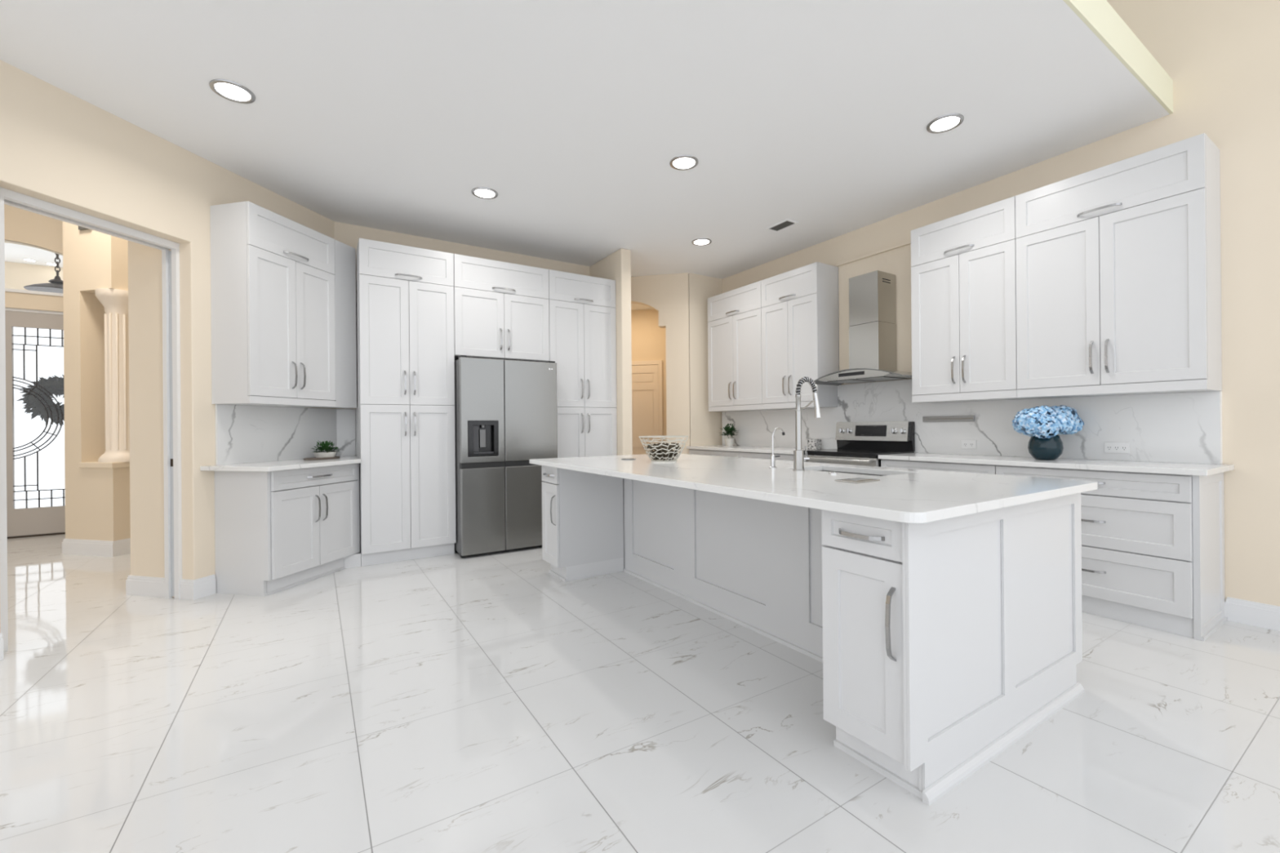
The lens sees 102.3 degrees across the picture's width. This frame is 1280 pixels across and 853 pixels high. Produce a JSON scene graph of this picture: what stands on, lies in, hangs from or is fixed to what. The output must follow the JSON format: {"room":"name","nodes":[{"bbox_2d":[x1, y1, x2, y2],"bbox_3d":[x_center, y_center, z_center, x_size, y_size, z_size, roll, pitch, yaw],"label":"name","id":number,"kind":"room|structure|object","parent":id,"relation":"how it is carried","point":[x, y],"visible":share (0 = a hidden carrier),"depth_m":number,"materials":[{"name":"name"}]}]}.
{"room":"kitchen","nodes":[
{"label":"kitchen","id":0,"kind":"room"},
{"bbox_2d":[4,204,63,311],"bbox_3d":[-6.610,-0.928,5.859,6.100,4.300,0.140,0,0,-32],"label":"wall","id":1,"kind":"structure","parent":0,"point":[23,227],"depth_m":5.71,"materials":[{"name":"beige paint"}]},
{"bbox_2d":[4,240,62,296],"bbox_3d":[-6.909,-1.749,5.619,1.910,0.566,0.086,0,0,-32],"label":"trim","id":2,"kind":"structure","parent":1,"relation":"in","point":[6,289],"depth_m":5.70,"materials":[{"name":"white paint"}]},
{"bbox_2d":[4,307,65,538],"bbox_3d":[-6.541,-0.039,5.892,0.960,2.520,0.070,0,0,-32],"label":"door","id":3,"kind":"structure","parent":1,"relation":"in","point":[39,521],"depth_m":5.71,"materials":[{"name":"beige paint"}]},
{"bbox_2d":[15,374,64,425],"bbox_3d":[-6.649,-0.302,5.920,0.695,0.616,0.238,0,0,-32],"label":"wreath","id":4,"kind":"object","parent":3,"relation":"hanging from","point":[55,385],"visible":0.4,"depth_m":5.83,"materials":[{"name":"grey plant"}]},
{"bbox_2d":[4,242,62,267],"bbox_3d":[-7.199,-2.304,7.145,7.500,0.060,2.650,0,0,-32],"label":"ceiling","id":5,"kind":"structure","parent":0,"point":[15,253],"depth_m":6.84,"materials":[{"name":"white paint"}]},
{"bbox_2d":[22,258,37,262],"bbox_3d":[-8.297,-2.260,7.012,0.140,0.006,0.140,0,0,-32],"label":"recessed light","id":6,"kind":"object","parent":5,"relation":"in","point":[26,260],"visible":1,"depth_m":7.00,"materials":[{"name":"white paint"}]},
{"bbox_2d":[4,261,62,290],"bbox_3d":[-7.636,-1.969,7.842,7.500,0.599,0.200,0,0,-32],"label":"wall","id":7,"kind":"structure","parent":5,"relation":"attached to","point":[17,275],"depth_m":7.16,"materials":[{"name":"beige paint"}]},
{"bbox_2d":[23,253,62,293],"bbox_3d":[-7.024,-1.961,6.218,0.530,0.682,0.530,0,0,-32],"label":"pendant lamp","id":8,"kind":"object","parent":5,"relation":"hanging from","point":[55,286],"visible":0.57,"depth_m":6.12,"materials":[{"name":"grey metal"}]},
{"bbox_2d":[44,262,59,266],"bbox_3d":[-8.199,-2.261,7.192,0.140,0.006,0.140,0,0,-32],"label":"recessed light","id":9,"kind":"object","parent":5,"relation":"in","point":[48,264],"visible":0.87,"depth_m":7.17,"materials":[{"name":"white paint"}]},
{"bbox_2d":[62,221,130,541],"bbox_3d":[-5.167,-0.941,4.986,0.612,4.300,0.280,0,0,13],"label":"wall","id":10,"kind":"structure","parent":0,"point":[97,500],"depth_m":4.88,"materials":[{"name":"beige paint"}]},
{"bbox_2d":[78,226,88,230],"bbox_3d":[-5.205,-1.891,4.838,0.150,0.080,0.019,0,0,13],"label":"trim","id":11,"kind":"structure","parent":10,"relation":"attached to","point":[80,228],"depth_m":4.84,"materials":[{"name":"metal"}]},
{"bbox_2d":[62,537,130,556],"bbox_3d":[-5.151,1.137,4.978,0.644,0.145,0.296,0,0,13],"label":"baseboard","id":12,"kind":"structure","parent":10,"relation":"attached to","point":[69,546],"depth_m":4.83,"materials":[{"name":"white paint"}]},
{"bbox_2d":[79,461,129,468],"bbox_3d":[-5.042,0.362,4.960,0.417,0.052,0.320,0,0,13],"label":"trim","id":13,"kind":"structure","parent":10,"relation":"attached to","point":[95,464],"depth_m":4.81,"materials":[{"name":"beige paint"}]},
{"bbox_2d":[94,288,129,462],"bbox_3d":[-4.979,-0.473,4.945,0.330,1.617,0.330,0,0,-32],"label":"column","id":14,"kind":"structure","parent":10,"relation":"attached to","point":[114,302],"depth_m":4.85,"materials":[{"name":"beige paint"}]},
{"bbox_2d":[0,60,335,632],"bbox_3d":[-3.432,-0.956,3.365,0.580,4.300,3.260,0,0,13],"label":"wall","id":15,"kind":"structure","parent":0,"point":[57,147],"depth_m":3.56,"materials":[{"name":"beige paint"}]},
{"bbox_2d":[0,632,4,660],"bbox_3d":[-3.378,1.126,2.170,0.016,0.135,0.976,0,0,13],"label":"baseboard","id":16,"kind":"structure","parent":15,"relation":"attached to","point":[2,656],"depth_m":2.64,"materials":[{"name":"white paint"}]},
{"bbox_2d":[0,186,182,652],"bbox_3d":[-3.349,-0.037,3.138,0.127,2.461,0.929,0,0,13],"label":"trim","id":17,"kind":"structure","parent":15,"relation":"attached to","point":[7,197],"depth_m":3.54,"materials":[{"name":"white paint"}]},
{"bbox_2d":[125,574,164,597],"bbox_3d":[-3.436,1.127,3.847,0.358,0.135,0.442,0,0,13],"label":"baseboard","id":18,"kind":"object","parent":15,"relation":"attached to","point":[138,585],"visible":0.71,"depth_m":3.63,"materials":[{"name":"white paint"}]},
{"bbox_2d":[168,250,173,595],"bbox_3d":[-3.251,-0.021,3.587,0.046,2.403,0.010,0,0,13],"label":"door","id":19,"kind":"structure","parent":15,"relation":"in","point":[169,251],"depth_m":3.59,"materials":[{"name":"white wood"}]},
{"bbox_2d":[179,573,216,599],"bbox_3d":[-3.108,1.124,3.624,0.128,0.135,0.151,0,0,13],"label":"baseboard","id":20,"kind":"structure","parent":15,"relation":"attached to","point":[189,589],"depth_m":3.57,"materials":[{"name":"white paint"}]},
{"bbox_2d":[209,201,356,408],"bbox_3d":[-2.759,-0.870,4.168,0.378,1.414,1.084,0,0,13],"label":"upper cabinet","id":21,"kind":"object","parent":15,"relation":"attached to","point":[283,290],"visible":1,"depth_m":3.84,"materials":[{"name":"white paint"}]},
{"bbox_2d":[215,404,355,465],"bbox_3d":[-2.904,0.057,4.289,0.112,0.436,1.204,0,0,18],"label":"backsplash","id":22,"kind":"structure","parent":15,"relation":"attached to","point":[243,433],"depth_m":4.17,"materials":[{"name":"stone"}]},
{"bbox_2d":[1062,0,1173,114],"bbox_3d":[-0.558,-2.018,3.166,6.590,0.205,4.070,0,0,-32],"label":"ceiling beam","id":23,"kind":"structure","parent":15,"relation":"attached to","point":[1098,15],"depth_m":2.75,"materials":[{"name":"beige paint"}]},
{"bbox_2d":[333,221,589,443],"bbox_3d":[-1.764,-0.362,5.500,2.702,3.085,0.120,0,0,-32],"label":"wall","id":24,"kind":"structure","parent":0,"point":[348,234],"depth_m":5.28,"materials":[{"name":"beige paint"}]},
{"bbox_2d":[453,253,549,362],"bbox_3d":[-1.468,-1.123,5.224,0.924,0.932,0.668,0,0,-32],"label":"upper cabinet","id":25,"kind":"object","parent":24,"relation":"attached to","point":[501,309],"visible":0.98,"depth_m":4.95,"materials":[{"name":"white paint"}]},
{"bbox_2d":[0,0,1168,279],"bbox_3d":[-0.867,-1.933,3.671,6.575,0.040,5.225,0,0,-32],"label":"ceiling","id":26,"kind":"structure","parent":0,"point":[388,115],"depth_m":3.05,"materials":[{"name":"white paint"}]},
{"bbox_2d":[208,79,255,103],"bbox_3d":[-2.308,-1.895,2.924,0.208,0.010,0.208,0,0,-32],"label":"recessed light","id":27,"kind":"object","parent":26,"relation":"in","point":[230,91],"visible":1,"depth_m":2.92,"materials":[{"name":"white plastic"}]},
{"bbox_2d":[471,186,497,199],"bbox_3d":[-1.268,-1.904,4.215,0.208,0.010,0.208,0,0,-32],"label":"recessed light","id":28,"kind":"object","parent":26,"relation":"in","point":[483,193],"visible":1,"depth_m":4.21,"materials":[{"name":"white"}]},
{"bbox_2d":[669,155,697,170],"bbox_3d":[0.321,-1.918,3.756,0.208,0.010,0.208,0,0,-32],"label":"recessed light","id":29,"kind":"object","parent":26,"relation":"in","point":[682,162],"visible":1,"depth_m":3.75,"materials":[{"name":"white"}]},
{"bbox_2d":[691,238,711,245],"bbox_3d":[0.642,-1.920,5.373,0.208,0.010,0.208,0,0,-32],"label":"recessed light","id":30,"kind":"object","parent":26,"relation":"in","point":[699,242],"visible":1,"depth_m":5.37,"materials":[{"name":"white"}]},
{"bbox_2d":[765,218,799,232],"bbox_3d":[1.365,-1.927,4.955,0.160,0.008,0.270,0,0,-32],"label":"ceiling vent","id":31,"kind":"object","parent":26,"relation":"in","point":[785,224],"visible":1,"depth_m":4.94,"materials":[{"name":"white metal"}]},
{"bbox_2d":[926,113,964,133],"bbox_3d":[1.947,-1.931,3.294,0.208,0.010,0.208,0,0,-32],"label":"recessed light","id":32,"kind":"object","parent":26,"relation":"in","point":[947,122],"visible":1,"depth_m":3.29,"materials":[{"name":"white"}]},
{"bbox_2d":[0,533,1279,852],"bbox_3d":[-1.168,1.200,2.331,15.500,0.050,15.200,0,0,-32],"label":"floor","id":33,"kind":"structure","parent":0,"point":[491,703],"depth_m":1.97,"materials":[{"name":"tile"}]},
{"bbox_2d":[214,462,360,596],"bbox_3d":[-2.699,0.747,4.044,0.522,0.882,0.834,0,0,13],"label":"base cabinet","id":34,"kind":"object","parent":33,"relation":"on","point":[275,531],"visible":0.94,"depth_m":3.70,"materials":[{"name":"white paint"}]},
{"bbox_2d":[200,455,360,471],"bbox_3d":[-2.640,0.289,4.170,0.589,0.032,1.305,0,0,13],"label":"countertop","id":35,"kind":"structure","parent":34,"relation":"on","point":[277,465],"depth_m":3.73,"materials":[{"name":"white stone"}]},
{"bbox_2d":[303,456,339,460],"bbox_3d":[-2.664,0.266,4.325,0.177,0.016,0.326,0,0,13],"label":"wooden board","id":36,"kind":"object","parent":35,"relation":"on","point":[335,457],"visible":0.94,"depth_m":4.24,"materials":[{"name":"beige wood"}]},
{"bbox_2d":[311,440,340,457],"bbox_3d":[-2.658,0.185,4.363,0.188,0.145,0.244,0,0,13],"label":"potted plant","id":37,"kind":"object","parent":36,"relation":"on","point":[330,453],"visible":1,"depth_m":4.31,"materials":[{"name":"green plant"}]},
{"bbox_2d":[355,238,456,566],"bbox_3d":[-2.176,-0.199,4.771,0.763,2.766,0.668,0,0,-32],"label":"pantry cabinet","id":38,"kind":"object","parent":33,"relation":"on","point":[405,410],"visible":1,"depth_m":4.51,"materials":[{"name":"white paint"}]},
{"bbox_2d":[454,355,557,557],"bbox_3d":[-1.390,0.268,5.117,0.915,1.807,0.742,0,0,-32],"label":"refrigerator","id":39,"kind":"object","parent":33,"relation":"on","point":[506,411],"visible":0.89,"depth_m":4.76,"materials":[{"name":"grey metal"}]},
{"bbox_2d":[541,465,623,582],"bbox_3d":[-0.474,0.728,4.124,0.614,0.882,0.317,0,0,-32],"label":"base cabinet","id":40,"kind":"object","parent":33,"relation":"on","point":[583,513],"visible":0.96,"depth_m":3.99,"materials":[{"name":"white paint"}]},
{"bbox_2d":[548,269,617,457],"bbox_3d":[-0.739,-0.212,5.680,0.774,2.766,0.668,0,0,-32],"label":"pantry cabinet","id":41,"kind":"object","parent":33,"relation":"on","point":[583,325],"visible":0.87,"depth_m":5.43,"materials":[{"name":"white paint"}]},
{"bbox_2d":[589,248,632,455],"bbox_3d":[-0.530,-0.373,6.192,0.123,3.085,1.470,0,0,-32],"label":"wall pier","id":42,"kind":"object","parent":33,"relation":"on","point":[616,266],"visible":0.29,"depth_m":5.58,"materials":[{"name":"beige paint"}]},
{"bbox_2d":[688,448,740,457],"bbox_3d":[1.083,0.715,6.206,0.604,0.882,0.894,0,0,-32],"label":"base cabinet","id":43,"kind":"object","parent":33,"relation":"on","point":[692,451],"visible":0.08,"depth_m":6.03,"materials":[{"name":"white paint"}]},
{"bbox_2d":[738,451,793,461],"bbox_3d":[1.563,0.711,5.447,0.604,0.882,0.893,0,0,-32],"label":"base cabinet","id":44,"kind":"object","parent":33,"relation":"on","point":[789,457],"visible":0.06,"depth_m":5.36,"materials":[{"name":"white paint"}]},
{"bbox_2d":[686,444,822,454],"bbox_3d":[1.314,0.256,5.826,0.614,0.032,1.790,0,0,-32],"label":"countertop","id":45,"kind":"structure","parent":44,"relation":"on","point":[717,447],"depth_m":5.70,"materials":[{"name":"white stone"}]},
{"bbox_2d":[719,423,738,446],"bbox_3d":[1.100,0.099,6.363,0.246,0.285,0.272,0,0,-32],"label":"potted plant","id":46,"kind":"object","parent":45,"relation":"on","point":[728,442],"visible":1,"depth_m":6.32,"materials":[{"name":"green plant"}]},
{"bbox_2d":[807,439,821,449],"bbox_3d":[1.807,0.183,5.341,0.110,0.105,0.100,0,0,-44],"label":"cube","id":47,"kind":"object","parent":45,"relation":"on","point":[812,444],"visible":1,"depth_m":5.30,"materials":[{"name":"white"}]},
{"bbox_2d":[622,470,1084,805],"bbox_3d":[0.583,0.719,3.180,1.343,0.882,3.031,0,0,-32],"label":"kitchen island","id":48,"kind":"object","parent":33,"relation":"on","point":[993,624],"visible":0.76,"depth_m":2.04,"materials":[{"name":"white paint"}]},
{"bbox_2d":[528,453,1097,523],"bbox_3d":[0.538,0.262,3.139,1.410,0.032,3.117,0,0,-32],"label":"island countertop","id":49,"kind":"structure","parent":48,"relation":"on","point":[907,495],"depth_m":2.18,"materials":[{"name":"white stone"}]},
{"bbox_2d":[621,457,635,459],"bbox_3d":[-0.088,0.247,3.942,0.110,0.010,0.110,0,0,-32],"label":"outlet","id":50,"kind":"object","parent":49,"relation":"on","point":[623,458],"visible":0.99,"depth_m":3.92,"materials":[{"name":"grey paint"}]},
{"bbox_2d":[639,435,688,462],"bbox_3d":[0.169,0.159,3.655,0.351,0.182,0.351,0,0,-32],"label":"bowl","id":51,"kind":"object","parent":49,"relation":"on","point":[666,460],"visible":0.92,"depth_m":3.57,"materials":[{"name":"white ceramic"}]},
{"bbox_2d":[647,442,680,460],"bbox_3d":[0.170,0.176,3.660,0.238,0.126,0.230,0,0,4],"label":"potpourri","id":52,"kind":"object","parent":51,"relation":"in","point":[649,446],"visible":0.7,"depth_m":3.61},
{"bbox_2d":[768,427,785,468],"bbox_3d":[0.811,0.125,3.044,0.123,0.238,0.044,0,0,-32],"label":"water tap","id":53,"kind":"object","parent":49,"relation":"on","point":[773,456],"visible":1,"depth_m":3.02,"materials":[{"name":"silver metal"}]},
{"bbox_2d":[792,376,822,471],"bbox_3d":[0.940,-0.018,2.889,0.215,0.522,0.062,0,0,-32],"label":"spring faucet","id":54,"kind":"object","parent":49,"relation":"on","point":[799,459],"visible":1,"depth_m":2.84,"materials":[{"name":"silver metal"}]},
{"bbox_2d":[828,471,837,474],"bbox_3d":[0.989,0.238,2.641,0.044,0.010,0.044,0,0,-32],"label":"switch","id":55,"kind":"object","parent":49,"relation":"on","point":[829,473],"visible":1,"depth_m":2.62,"materials":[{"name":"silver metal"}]},
{"bbox_2d":[825,471,881,475],"bbox_3d":[1.155,0.367,2.857,0.338,0.185,0.608,0,0,-32],"label":"sink","id":56,"kind":"object","parent":49,"relation":"in","point":[825,471],"visible":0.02,"depth_m":3.00,"materials":[{"name":"silver metal"}]},
{"bbox_2d":[835,477,879,483],"bbox_3d":[0.969,0.238,2.297,0.170,0.009,0.110,0,0,-32],"label":"outlet","id":57,"kind":"object","parent":49,"relation":"on","point":[856,480],"visible":1,"depth_m":2.27,"materials":[{"name":"silver metal"}]},
{"bbox_2d":[804,421,915,466],"bbox_3d":[1.958,0.542,4.706,0.613,1.172,0.776,0,0,-32],"label":"electric range","id":58,"kind":"object","parent":33,"relation":"on","point":[858,443],"visible":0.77,"depth_m":4.70,"materials":[{"name":"silver metal"}]},
{"bbox_2d":[804,448,914,457],"bbox_3d":[1.970,0.237,4.715,0.565,0.030,0.776,0,0,-32],"label":"cooktop","id":59,"kind":"object","parent":58,"relation":"in","point":[824,452],"depth_m":4.60,"materials":[{"name":"black"}]},
{"bbox_2d":[821,509,922,799],"bbox_3d":[0.967,0.716,1.845,0.614,0.882,0.335,0,0,-32],"label":"base cabinet","id":60,"kind":"object","parent":33,"relation":"on","point":[862,575],"visible":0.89,"depth_m":1.71,"materials":[{"name":"white paint"}]},
{"bbox_2d":[880,458,996,474],"bbox_3d":[2.448,0.703,4.048,0.604,0.882,0.845,0,0,-32],"label":"base cabinet","id":61,"kind":"object","parent":33,"relation":"on","point":[926,465],"visible":0.06,"depth_m":3.85,"materials":[{"name":"white paint"}]},
{"bbox_2d":[995,465,1227,640],"bbox_3d":[2.935,0.699,3.277,0.604,0.882,0.971,0,0,-32],"label":"base cabinet","id":62,"kind":"object","parent":33,"relation":"on","point":[1153,544],"visible":0.55,"depth_m":2.93,"materials":[{"name":"white paint"}]},
{"bbox_2d":[878,453,1234,475],"bbox_3d":[2.708,0.244,3.620,0.614,0.032,1.848,0,0,-32],"label":"countertop","id":63,"kind":"structure","parent":62,"relation":"on","point":[1166,468],"depth_m":3.23,"materials":[{"name":"white stone"}]},
{"bbox_2d":[1012,404,1084,460],"bbox_3d":[2.782,0.039,3.520,0.426,0.376,0.326,0,0,18],"label":"flower vase","id":64,"kind":"object","parent":63,"relation":"on","point":[1044,425],"visible":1,"depth_m":3.46,"materials":[{"name":"teal glass"}]},
{"bbox_2d":[631,303,653,310],"bbox_3d":[-0.130,-1.809,7.406,1.620,0.050,1.240,0,0,13],"label":"ceiling","id":65,"kind":"structure","parent":0,"point":[633,306],"depth_m":7.72,"materials":[{"name":"white paint"}]},
{"bbox_2d":[631,309,666,444],"bbox_3d":[-0.004,-0.310,7.955,1.700,2.950,0.120,0,0,13],"label":"wall","id":66,"kind":"structure","parent":0,"point":[648,339],"depth_m":7.86,"materials":[{"name":"beige paint"}]},
{"bbox_2d":[631,360,662,454],"bbox_3d":[0.060,0.082,7.860,0.580,2.165,0.038,0,0,13],"label":"door","id":67,"kind":"structure","parent":66,"relation":"in","point":[646,375],"depth_m":7.85,"materials":[{"name":"beige paint"}]},
{"bbox_2d":[631,272,690,453],"bbox_3d":[-0.164,-0.376,6.704,1.638,3.085,0.150,0,0,13],"label":"wall","id":68,"kind":"structure","parent":0,"point":[668,295],"depth_m":6.49,"materials":[{"name":"beige paint"}]},
{"bbox_2d":[688,272,723,446],"bbox_3d":[0.817,-0.385,6.665,0.550,3.085,0.150,0,0,-32],"label":"wall","id":69,"kind":"structure","parent":0,"point":[705,426],"depth_m":6.55,"materials":[{"name":"beige paint"}]},
{"bbox_2d":[722,0,1279,606],"bbox_3d":[2.822,-1.159,4.138,0.150,4.600,6.570,0,0,-32],"label":"wall","id":70,"kind":"structure","parent":0,"point":[1221,58],"depth_m":3.00,"materials":[{"name":"beige paint"}]},
{"bbox_2d":[707,280,776,411],"bbox_3d":[1.226,-0.901,6.161,0.388,1.421,0.913,0,0,-32],"label":"upper cabinet","id":71,"kind":"object","parent":70,"relation":"attached to","point":[734,316],"visible":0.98,"depth_m":6.04,"materials":[{"name":"white paint"}]},
{"bbox_2d":[760,262,839,409],"bbox_3d":[1.671,-0.905,5.457,0.388,1.421,0.748,0,0,-32],"label":"upper cabinet","id":72,"kind":"object","parent":70,"relation":"attached to","point":[800,306],"visible":0.97,"depth_m":5.25,"materials":[{"name":"white paint"}]},
{"bbox_2d":[813,270,911,385],"bbox_3d":[2.058,-0.897,4.701,0.474,0.968,0.920,0,0,-32],"label":"range hood","id":73,"kind":"object","parent":70,"relation":"attached to","point":[872,295],"visible":0.92,"depth_m":4.64,"materials":[{"name":"silver metal"}]},
{"bbox_2d":[817,369,911,383],"bbox_3d":[2.069,-0.461,4.706,0.456,0.085,0.720,0,0,-32],"label":"hood","id":74,"kind":"object","parent":73,"relation":"attached to","point":[846,376],"depth_m":4.57,"materials":[{"name":"silver metal"}]},
{"bbox_2d":[836,240,911,385],"bbox_3d":[2.268,-0.749,4.834,0.050,1.790,0.934,0,0,-32],"label":"wall panel","id":75,"kind":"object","parent":70,"relation":"attached to","point":[895,260],"depth_m":4.73,"materials":[{"name":"beige paint"}]},
{"bbox_2d":[721,378,1221,464],"bbox_3d":[2.235,-0.094,4.859,0.016,0.650,4.355,0,0,-32],"label":"backsplash","id":76,"kind":"structure","parent":70,"relation":"attached to","point":[1171,427],"depth_m":3.95,"materials":[{"name":"stone"}]},
{"bbox_2d":[922,415,974,422],"bbox_3d":[2.567,-0.064,4.303,0.017,0.048,0.410,0,0,-32],"label":"knife strip","id":77,"kind":"object","parent":76,"relation":"attached to","point":[952,418],"visible":1,"depth_m":4.29,"materials":[{"name":"grey metal"}]},
{"bbox_2d":[961,440,976,448],"bbox_3d":[2.658,0.144,4.170,0.007,0.070,0.112,0,0,-32],"label":"wall outlet","id":78,"kind":"object","parent":76,"relation":"attached to","point":[966,444],"visible":1,"depth_m":4.16,"materials":[{"name":"white plastic"}]},
{"bbox_2d":[1104,442,1129,453],"bbox_3d":[3.144,0.140,3.401,0.007,0.070,0.125,0,0,-32],"label":"wall outlet","id":79,"kind":"object","parent":76,"relation":"attached to","point":[1109,447],"visible":1,"depth_m":3.40,"materials":[{"name":"white plastic"}]},
{"bbox_2d":[911,195,1035,403],"bbox_3d":[2.574,-0.912,4.029,0.388,1.421,0.750,0,0,-32],"label":"upper cabinet","id":80,"kind":"object","parent":70,"relation":"attached to","point":[963,277],"visible":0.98,"depth_m":3.91,"materials":[{"name":"white paint"}]},
{"bbox_2d":[1015,133,1222,398],"bbox_3d":[3.019,-0.916,3.325,0.388,1.421,0.913,0,0,-32],"label":"upper cabinet","id":81,"kind":"object","parent":70,"relation":"attached to","point":[1118,264],"visible":1,"depth_m":3.14,"materials":[{"name":"white paint"}]},
{"bbox_2d":[1220,391,1222,463],"bbox_3d":[2.257,0.017,4.874,0.035,0.428,4.353,0,0,-32],"label":"trim","id":82,"kind":"structure","parent":70,"relation":"attached to","point":[1220,391],"depth_m":3.04,"materials":[{"name":"white paint"}]},
{"bbox_2d":[1224,596,1279,631],"bbox_3d":[3.983,1.063,2.176,0.016,0.135,2.031,0,0,-32],"label":"baseboard","id":83,"kind":"structure","parent":70,"relation":"attached to","point":[1264,615],"depth_m":2.94,"materials":[{"name":"white paint"}]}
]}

